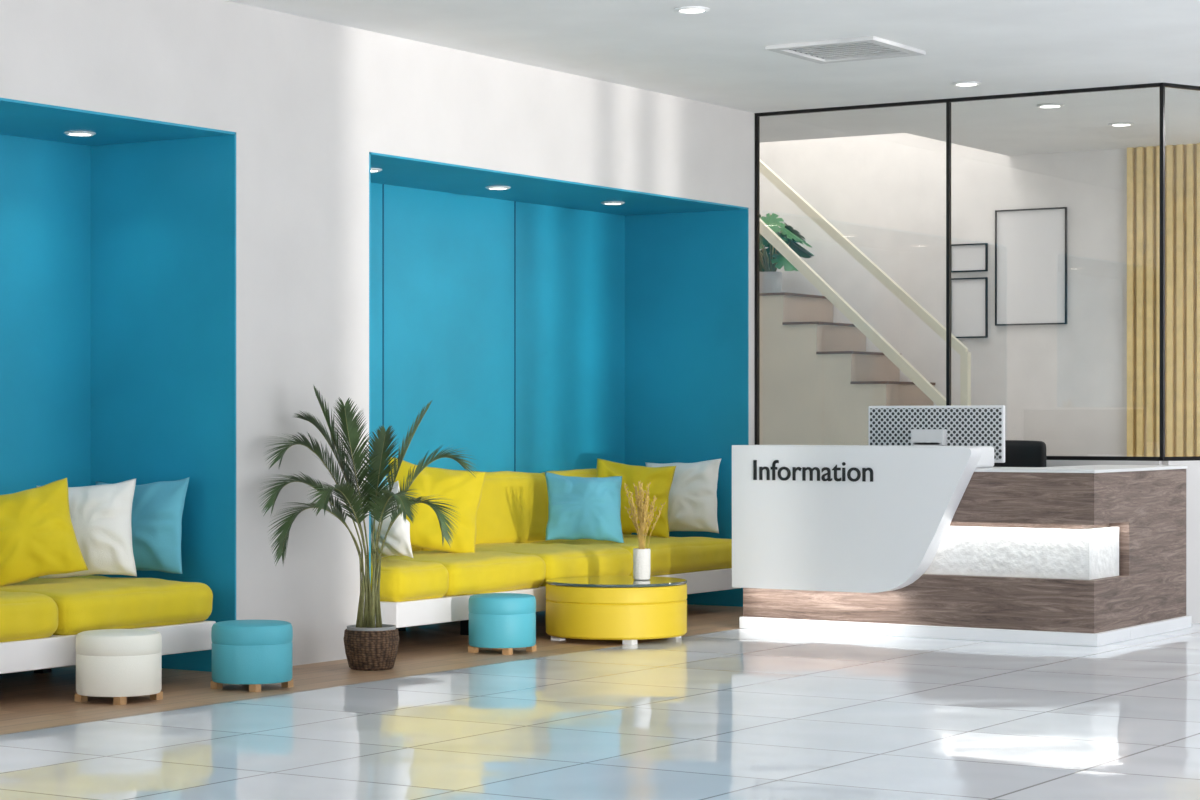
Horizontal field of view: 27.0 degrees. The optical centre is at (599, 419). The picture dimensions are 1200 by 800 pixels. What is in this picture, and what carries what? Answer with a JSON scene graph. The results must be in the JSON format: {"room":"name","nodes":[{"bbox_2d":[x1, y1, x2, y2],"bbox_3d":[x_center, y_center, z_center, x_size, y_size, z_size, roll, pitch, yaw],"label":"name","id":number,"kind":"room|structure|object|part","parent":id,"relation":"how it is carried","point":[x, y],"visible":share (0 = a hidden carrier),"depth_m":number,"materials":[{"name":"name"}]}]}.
{"room":"lobby","nodes":[
{"label":"lobby","id":0,"kind":"room"},
{"bbox_2d":[0,604,742,734],"bbox_3d":[-3.933,1.300,9.311,1.960,0.100,17.880,0,0,33],"label":"floor","id":1,"kind":"structure","parent":0,"point":[29,700],"depth_m":12.18,"materials":[{"name":"brown wood"}]},
{"bbox_2d":[0,575,215,673],"bbox_3d":[-3.263,0.783,10.763,1.113,0.934,3.670,0,0,33],"label":"sofa","id":2,"kind":"object","parent":1,"relation":"on","point":[41,619],"visible":0.94,"depth_m":11.38,"materials":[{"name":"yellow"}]},
{"bbox_2d":[0,591,57,641],"bbox_3d":[-3.096,0.877,11.025,1.112,0.248,0.999,0,0,33],"label":"seat cushion","id":3,"kind":"object","parent":2,"relation":"on","point":[25,616],"depth_m":10.98,"materials":[{"name":"yellow fabric"}]},
{"bbox_2d":[0,478,87,585],"bbox_3d":[-2.676,0.533,11.621,0.573,0.528,0.216,0,0,-17],"label":"throw pillow","id":4,"kind":"object","parent":2,"relation":"on","point":[38,537],"visible":1,"depth_m":11.57,"materials":[{"name":"fabric"}]},
{"bbox_2d":[37,478,136,577],"bbox_3d":[-2.464,0.528,11.996,0.506,0.495,0.202,0,0,-1],"label":"throw pillow","id":5,"kind":"object","parent":2,"relation":"on","point":[100,515],"visible":0.62,"depth_m":11.93,"materials":[{"name":"white fabric"}]},
{"bbox_2d":[0,575,212,634],"bbox_3d":[-2.560,0.876,11.868,1.112,0.247,1.050,0,0,33],"label":"seat cushion","id":6,"kind":"object","parent":2,"relation":"on","point":[89,602],"depth_m":11.58,"materials":[{"name":"yellow fabric"}]},
{"bbox_3d":[-3.276,1.032,10.761,1.090,0.135,3.630,0,0,33],"label":"frame","id":7,"kind":"part","parent":2,"relation":"part of","materials":[{"name":"white wood"}]},
{"bbox_2d":[96,477,189,573],"bbox_3d":[-2.282,0.530,12.364,0.574,0.499,0.190,0,0,21],"label":"throw pillow","id":8,"kind":"object","parent":2,"relation":"on","point":[157,507],"visible":0.52,"depth_m":12.26,"materials":[{"name":"fabric"}]},
{"bbox_2d":[75,629,162,704],"bbox_3d":[-2.146,1.093,11.149,0.380,0.313,0.380,0,0,33],"label":"pouf","id":9,"kind":"object","parent":1,"relation":"on","point":[119,664],"visible":1,"depth_m":10.99,"materials":[{"name":"white leather"}]},
{"bbox_2d":[211,620,292,691],"bbox_3d":[-1.624,1.093,11.670,0.378,0.313,0.378,0,0,33],"label":"pouf","id":10,"kind":"object","parent":1,"relation":"on","point":[253,653],"visible":1,"depth_m":11.51,"materials":[{"name":"blue fabric"}]},
{"bbox_2d":[258,387,476,670],"bbox_3d":[-1.150,0.535,12.437,1.084,1.430,0.590,0,0,2],"label":"potted palm","id":11,"kind":"object","parent":1,"relation":"on","point":[369,646],"visible":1,"depth_m":12.47,"materials":[{"name":"plant"}]},
{"bbox_2d":[344,628,398,670],"bbox_3d":[-1.149,1.150,12.565,0.280,0.200,0.280,0,0,33],"label":"wicker basket","id":12,"kind":"object","parent":1,"relation":"on","point":[366,649],"depth_m":12.46,"materials":[{"name":"brown wicker"}]},
{"bbox_2d":[347,624,395,630],"bbox_3d":[-1.149,1.060,12.565,0.248,0.049,0.248,0,0,33],"label":"pot","id":13,"kind":"object","parent":12,"relation":"in","point":[358,627],"depth_m":12.50,"materials":[{"name":"grey"}]},
{"bbox_2d":[468,593,535,654],"bbox_3d":[-0.527,1.093,13.485,0.366,0.313,0.366,0,0,33],"label":"pouf","id":14,"kind":"object","parent":1,"relation":"on","point":[506,622],"visible":1,"depth_m":13.33,"materials":[{"name":"blue fabric"}]},
{"bbox_2d":[371,469,738,634],"bbox_3d":[-0.509,0.785,15.088,1.117,0.929,3.811,0,0,33],"label":"sofa","id":15,"kind":"object","parent":1,"relation":"on","point":[512,554],"visible":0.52,"depth_m":14.82,"materials":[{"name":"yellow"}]},
{"bbox_2d":[371,481,412,558],"bbox_3d":[-1.166,0.548,13.544,0.187,0.449,0.446,0,0,-31],"label":"throw pillow","id":16,"kind":"object","parent":15,"relation":"on","point":[397,542],"visible":0.47,"depth_m":13.42,"materials":[{"name":"white fabric"}]},
{"bbox_2d":[386,476,421,550],"bbox_3d":[-1.482,0.577,14.357,0.231,0.510,1.398,-6,-3,32],"label":"cushion","id":17,"kind":"object","parent":15,"relation":"on","point":[414,548],"depth_m":14.79,"materials":[{"name":"white fabric"}]},
{"bbox_2d":[371,558,448,601],"bbox_3d":[-1.390,0.874,13.700,1.105,0.248,0.523,0,0,33],"label":"seat cushion","id":18,"kind":"object","parent":15,"relation":"on","point":[400,580],"depth_m":13.36,"materials":[{"name":"yellow fabric"}]},
{"bbox_2d":[388,457,485,552],"bbox_3d":[-0.965,0.506,14.343,0.643,0.592,0.224,0,0,-7],"label":"throw pillow","id":19,"kind":"object","parent":15,"relation":"on","point":[464,492],"visible":0.6,"depth_m":14.30,"materials":[{"name":"fabric"}]},
{"bbox_2d":[371,550,545,595],"bbox_3d":[-1.002,0.876,14.313,1.106,0.240,0.979,0,0,33],"label":"seat cushion","id":20,"kind":"object","parent":15,"relation":"on","point":[477,572],"depth_m":14.02,"materials":[{"name":"yellow fabric"}]},
{"bbox_2d":[421,471,548,550],"bbox_3d":[-0.741,0.573,15.520,0.232,0.503,1.399,-6,-3,32],"label":"cushion","id":21,"kind":"object","parent":15,"relation":"on","point":[513,507],"depth_m":15.64,"materials":[{"name":"yellow fabric"}]},
{"bbox_2d":[432,543,632,585],"bbox_3d":[-0.484,0.878,15.120,1.105,0.244,0.981,0,0,33],"label":"seat cushion","id":22,"kind":"object","parent":15,"relation":"on","point":[560,559],"depth_m":14.83,"materials":[{"name":"yellow fabric"}]},
{"bbox_3d":[-0.533,1.032,15.066,1.090,0.135,3.720,0,0,33],"label":"frame","id":23,"kind":"part","parent":15,"relation":"part of","materials":[{"name":"white wood"}]},
{"bbox_2d":[545,472,623,542],"bbox_3d":[-0.099,0.552,15.665,0.508,0.450,0.236,0,0,-7],"label":"throw pillow","id":24,"kind":"object","parent":15,"relation":"on","point":[578,507],"visible":1,"depth_m":15.60,"materials":[{"name":"fabric"}]},
{"bbox_2d":[541,469,631,534],"bbox_3d":[-0.114,0.576,16.508,0.230,0.504,0.990,-6,-3,32],"label":"cushion","id":25,"kind":"object","parent":15,"relation":"on","point":[577,472],"depth_m":16.36,"materials":[{"name":"blue fabric"}]},
{"bbox_2d":[530,534,731,575],"bbox_3d":[0.128,0.877,16.085,1.112,0.246,1.351,0,0,33],"label":"seat cushion","id":26,"kind":"object","parent":15,"relation":"on","point":[671,556],"depth_m":15.80,"materials":[{"name":"yellow fabric"}]},
{"bbox_2d":[597,458,675,537],"bbox_3d":[0.220,0.514,16.344,0.565,0.528,0.209,0,0,0],"label":"throw pillow","id":27,"kind":"object","parent":15,"relation":"on","point":[661,478],"visible":0.59,"depth_m":16.30,"materials":[{"name":"fabric"}]},
{"bbox_2d":[645,458,721,532],"bbox_3d":[0.545,0.518,16.675,0.566,0.523,0.210,0,0,22],"label":"throw pillow","id":28,"kind":"object","parent":15,"relation":"on","point":[692,505],"visible":0.66,"depth_m":16.59,"materials":[{"name":"white fabric"}]},
{"bbox_2d":[546,576,686,644],"bbox_3d":[0.093,1.081,14.264,0.806,0.337,0.806,0,0,33],"label":"coffee table","id":29,"kind":"object","parent":1,"relation":"on","point":[627,609],"visible":1,"depth_m":13.93,"materials":[{"name":"yellow leather"}]},
{"bbox_3d":[0.093,0.920,14.264,0.806,0.015,0.806,0,0,33],"label":"glass","id":30,"kind":"part","parent":29,"relation":"part of","materials":[{"name":"grey"}]},
{"bbox_2d":[624,481,664,579],"bbox_3d":[0.225,0.629,14.259,0.213,0.567,0.229,0,0,33],"label":"vase","id":31,"kind":"object","parent":29,"relation":"on","point":[641,555],"visible":1,"depth_m":14.24,"materials":[{"name":"white ceramic"}]},
{"bbox_2d":[0,0,754,665],"bbox_3d":[-4.191,-0.405,9.654,1.156,3.310,17.780,0,0,33],"label":"wall","id":32,"kind":"structure","parent":0,"point":[306,102],"depth_m":12.81,"materials":[{"name":"paint"}]},
{"bbox_2d":[0,98,235,671],"bbox_3d":[-3.310,-0.085,10.871,0.979,2.670,4.104,0,0,33],"label":"wall niche","id":33,"kind":"object","parent":32,"relation":"in","point":[118,242],"visible":0.71,"depth_m":12.54,"materials":[{"name":"blue paint"}]},
{"bbox_2d":[64,131,95,136],"bbox_3d":[-2.546,-1.401,12.234,0.156,0.013,0.156,0,0,33],"label":"recessed light","id":34,"kind":"object","parent":33,"relation":"attached to","point":[69,133],"visible":1,"depth_m":12.19,"materials":[{"name":"white paint"}]},
{"bbox_2d":[369,152,748,606],"bbox_3d":[-0.527,-0.085,15.240,0.979,2.670,4.124,0,0,33],"label":"wall niche","id":35,"kind":"object","parent":32,"relation":"in","point":[632,317],"depth_m":16.41,"materials":[{"name":"blue paint"}]},
{"bbox_2d":[0,623,1199,799],"bbox_3d":[0.894,1.300,8.383,13.900,0.100,21.500,0,0,33],"label":"floor","id":36,"kind":"structure","parent":0,"point":[736,714],"depth_m":9.90,"materials":[{"name":"tile"}]},
{"bbox_2d":[760,160,970,444],"bbox_3d":[2.214,-0.580,19.600,4.073,3.660,0.860,0,0,33],"label":"staircase","id":37,"kind":"structure","parent":36,"relation":"on","point":[819,381],"depth_m":19.48,"materials":[{"name":"beige"}]},
{"bbox_2d":[760,272,781,292],"bbox_3d":[1.374,-1.095,20.135,0.190,0.190,0.190,0,0,33],"label":"pot","id":38,"kind":"object","parent":37,"relation":"on","point":[770,282],"depth_m":20.06,"materials":[{"name":"white ceramic"}]},
{"bbox_2d":[760,213,813,292],"bbox_3d":[1.348,-1.347,20.143,0.753,0.693,0.712,0,0,33],"label":"monstera","id":39,"kind":"object","parent":37,"relation":"on","point":[770,281],"visible":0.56,"depth_m":20.05,"materials":[{"name":"green plant"}]},
{"bbox_2d":[732,445,1191,646],"bbox_3d":[2.165,0.700,14.975,2.260,1.100,1.674,0,0,33],"label":"reception desk","id":40,"kind":"object","parent":36,"relation":"on","point":[938,542],"visible":1,"depth_m":14.32,"materials":[{"name":"brown wood"}]},
{"bbox_3d":[1.474,0.573,14.522,1.541,0.845,0.150,0,0,33],"label":"white panel","id":41,"kind":"part","parent":40,"relation":"part of","materials":[{"name":"white paint"}]},
{"bbox_2d":[868,405,1004,462],"bbox_3d":[1.989,0.095,14.811,0.880,0.360,0.200,0,0,33],"label":"computer monitor","id":42,"kind":"object","parent":40,"relation":"on","point":[982,425],"visible":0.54,"depth_m":14.75,"materials":[{"name":"white paint"}]},
{"bbox_2d":[974,465,1187,472],"bbox_3d":[2.201,0.284,15.046,2.225,0.019,1.515,0,0,33],"label":"countertop","id":43,"kind":"structure","parent":40,"relation":"on","point":[1085,468],"depth_m":14.18,"materials":[{"name":"white"}]},
{"bbox_2d":[993,440,1045,466],"bbox_3d":[2.448,0.687,15.307,0.548,1.125,0.539,0,0,33],"label":"office chair","id":44,"kind":"object","parent":36,"relation":"on","point":[1018,453],"visible":0.09,"depth_m":15.41,"materials":[{"name":"black leather"}]},
{"bbox_2d":[226,0,1199,155],"bbox_3d":[0.894,-2.135,8.383,13.900,0.150,21.500,0,0,33],"label":"ceiling","id":45,"kind":"structure","parent":0,"point":[718,56],"depth_m":14.13,"materials":[{"name":"paint"}]},
{"bbox_2d":[674,6,709,13],"bbox_3d":[0.461,-2.053,12.524,0.180,0.013,0.180,0,0,33],"label":"recessed light","id":46,"kind":"object","parent":45,"relation":"in","point":[686,9],"visible":1,"depth_m":12.49,"materials":[{"name":"white paint"}]},
{"bbox_2d":[765,36,925,63],"bbox_3d":[1.365,-2.050,13.868,0.660,0.020,0.660,0,0,33],"label":"ceiling air vent","id":47,"kind":"object","parent":45,"relation":"attached to","point":[870,47],"depth_m":13.85,"materials":[{"name":"white metal"}]},
{"bbox_2d":[952,81,980,86],"bbox_3d":[2.240,-2.053,15.279,0.180,0.013,0.180,0,0,33],"label":"recessed light","id":48,"kind":"object","parent":45,"relation":"in","point":[962,83],"visible":1,"depth_m":15.25,"materials":[{"name":"white paint"}]},
{"bbox_2d":[1037,103,1063,107],"bbox_3d":[2.945,-2.053,16.348,0.180,0.013,0.180,0,0,33],"label":"recessed light","id":49,"kind":"object","parent":45,"relation":"in","point":[1051,105],"visible":1,"depth_m":16.31,"materials":[{"name":"white paint"}]},
{"bbox_2d":[1108,122,1133,126],"bbox_3d":[3.623,-2.053,17.375,0.180,0.013,0.180,0,0,33],"label":"recessed light","id":50,"kind":"object","parent":45,"relation":"in","point":[1118,124],"visible":1,"depth_m":17.34,"materials":[{"name":"white paint"}]},
{"bbox_2d":[760,133,1126,455],"bbox_3d":[6.630,-1.550,17.386,13.900,5.600,0.150,0,0,33],"label":"wall","id":51,"kind":"structure","parent":0,"point":[1063,387],"depth_m":19.62,"materials":[{"name":"paint"}]},
{"bbox_2d":[951,277,987,337],"bbox_3d":[2.899,-0.881,19.659,0.315,0.472,0.025,0,0,33],"label":"picture frame","id":52,"kind":"object","parent":51,"relation":"attached to","point":[969,296],"visible":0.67,"depth_m":19.65,"materials":[{"name":"black metal"}]},
{"bbox_2d":[951,243,987,272],"bbox_3d":[2.899,-1.275,19.659,0.315,0.220,0.025,0,0,33],"label":"picture frame","id":53,"kind":"object","parent":51,"relation":"attached to","point":[964,257],"visible":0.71,"depth_m":19.65,"materials":[{"name":"white paper"}]},
{"bbox_2d":[995,207,1066,325],"bbox_3d":[3.340,-1.187,19.378,0.590,0.900,0.025,0,0,33],"label":"picture frame","id":54,"kind":"object","parent":51,"relation":"attached to","point":[1031,244],"visible":1,"depth_m":19.38,"materials":[{"name":"black metal"}]},
{"bbox_2d":[1127,143,1199,456],"bbox_3d":[4.675,-0.405,18.506,1.600,3.310,0.059,0,0,33],"label":"panel","id":55,"kind":"object","parent":51,"relation":"attached to","point":[1182,162],"visible":0.6,"depth_m":18.78,"materials":[{"name":"beige wood"}]},
{"bbox_2d":[1046,460,1161,466],"bbox_3d":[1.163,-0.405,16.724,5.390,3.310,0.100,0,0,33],"label":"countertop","id":56,"kind":"structure","parent":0,"point":[1049,463],"depth_m":15.46,"materials":[{"name":"white"}]},
{"bbox_2d":[1162,460,1199,623],"bbox_3d":[4.929,0.750,16.281,3.600,1.000,0.100,0,0,-34],"label":"wall","id":57,"kind":"structure","parent":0,"point":[1193,470],"depth_m":15.35,"materials":[{"name":"white paint"}]},
{"bbox_3d":[1.481,-3.280,19.391,3.060,2.140,2.000,0,0,33],"label":"wall","id":58,"kind":"structure","parent":0,"visible":0},
{"bbox_2d":[371,168,381,172],"bbox_3d":[-1.298,-1.401,14.024,0.156,0.013,0.156,0,0,33],"label":"recessed light","id":59,"kind":"object","parent":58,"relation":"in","point":[373,170],"visible":0.45,"depth_m":13.98,"materials":[{"name":"white paint"}]},
{"bbox_2d":[382,184,383,426],"bbox_3d":[-1.294,-0.079,14.922,0.002,2.658,0.012,0,0,33],"label":"trim","id":60,"kind":"structure","parent":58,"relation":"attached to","point":[382,184],"depth_m":14.92,"materials":[{"name":"blue paint"}]},
{"bbox_2d":[485,186,510,189],"bbox_3d":[-0.616,-1.401,15.095,0.156,0.013,0.156,0,0,33],"label":"recessed light","id":61,"kind":"object","parent":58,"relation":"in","point":[487,187],"visible":1,"depth_m":15.06,"materials":[{"name":"white paint"}]},
{"bbox_2d":[514,201,515,471],"bbox_3d":[-0.547,-0.079,16.095,0.002,2.658,0.012,0,0,33],"label":"trim","id":62,"kind":"structure","parent":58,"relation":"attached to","point":[514,201],"depth_m":16.09,"materials":[{"name":"blue paint"}]},
{"bbox_2d":[601,201,624,204],"bbox_3d":[0.083,-1.401,16.155,0.156,0.013,0.156,0,0,33],"label":"recessed light","id":63,"kind":"object","parent":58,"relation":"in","point":[605,202],"visible":1,"depth_m":16.11,"materials":[{"name":"white paint"}]},
{"bbox_2d":[755,83,1199,460],"bbox_3d":[3.812,-0.905,16.177,5.415,2.310,1.764,0,0,-5],"label":"glass wall","id":64,"kind":"structure","parent":58,"relation":"on","point":[1162,86],"depth_m":16.02,"materials":[{"name":"black metal"}]},
{"bbox_3d":[4.929,-0.905,16.281,3.600,2.310,0.030,0,0,-34],"label":"frame","id":65,"kind":"part","parent":64,"relation":"part of","materials":[{"name":"black metal"}]}
]}

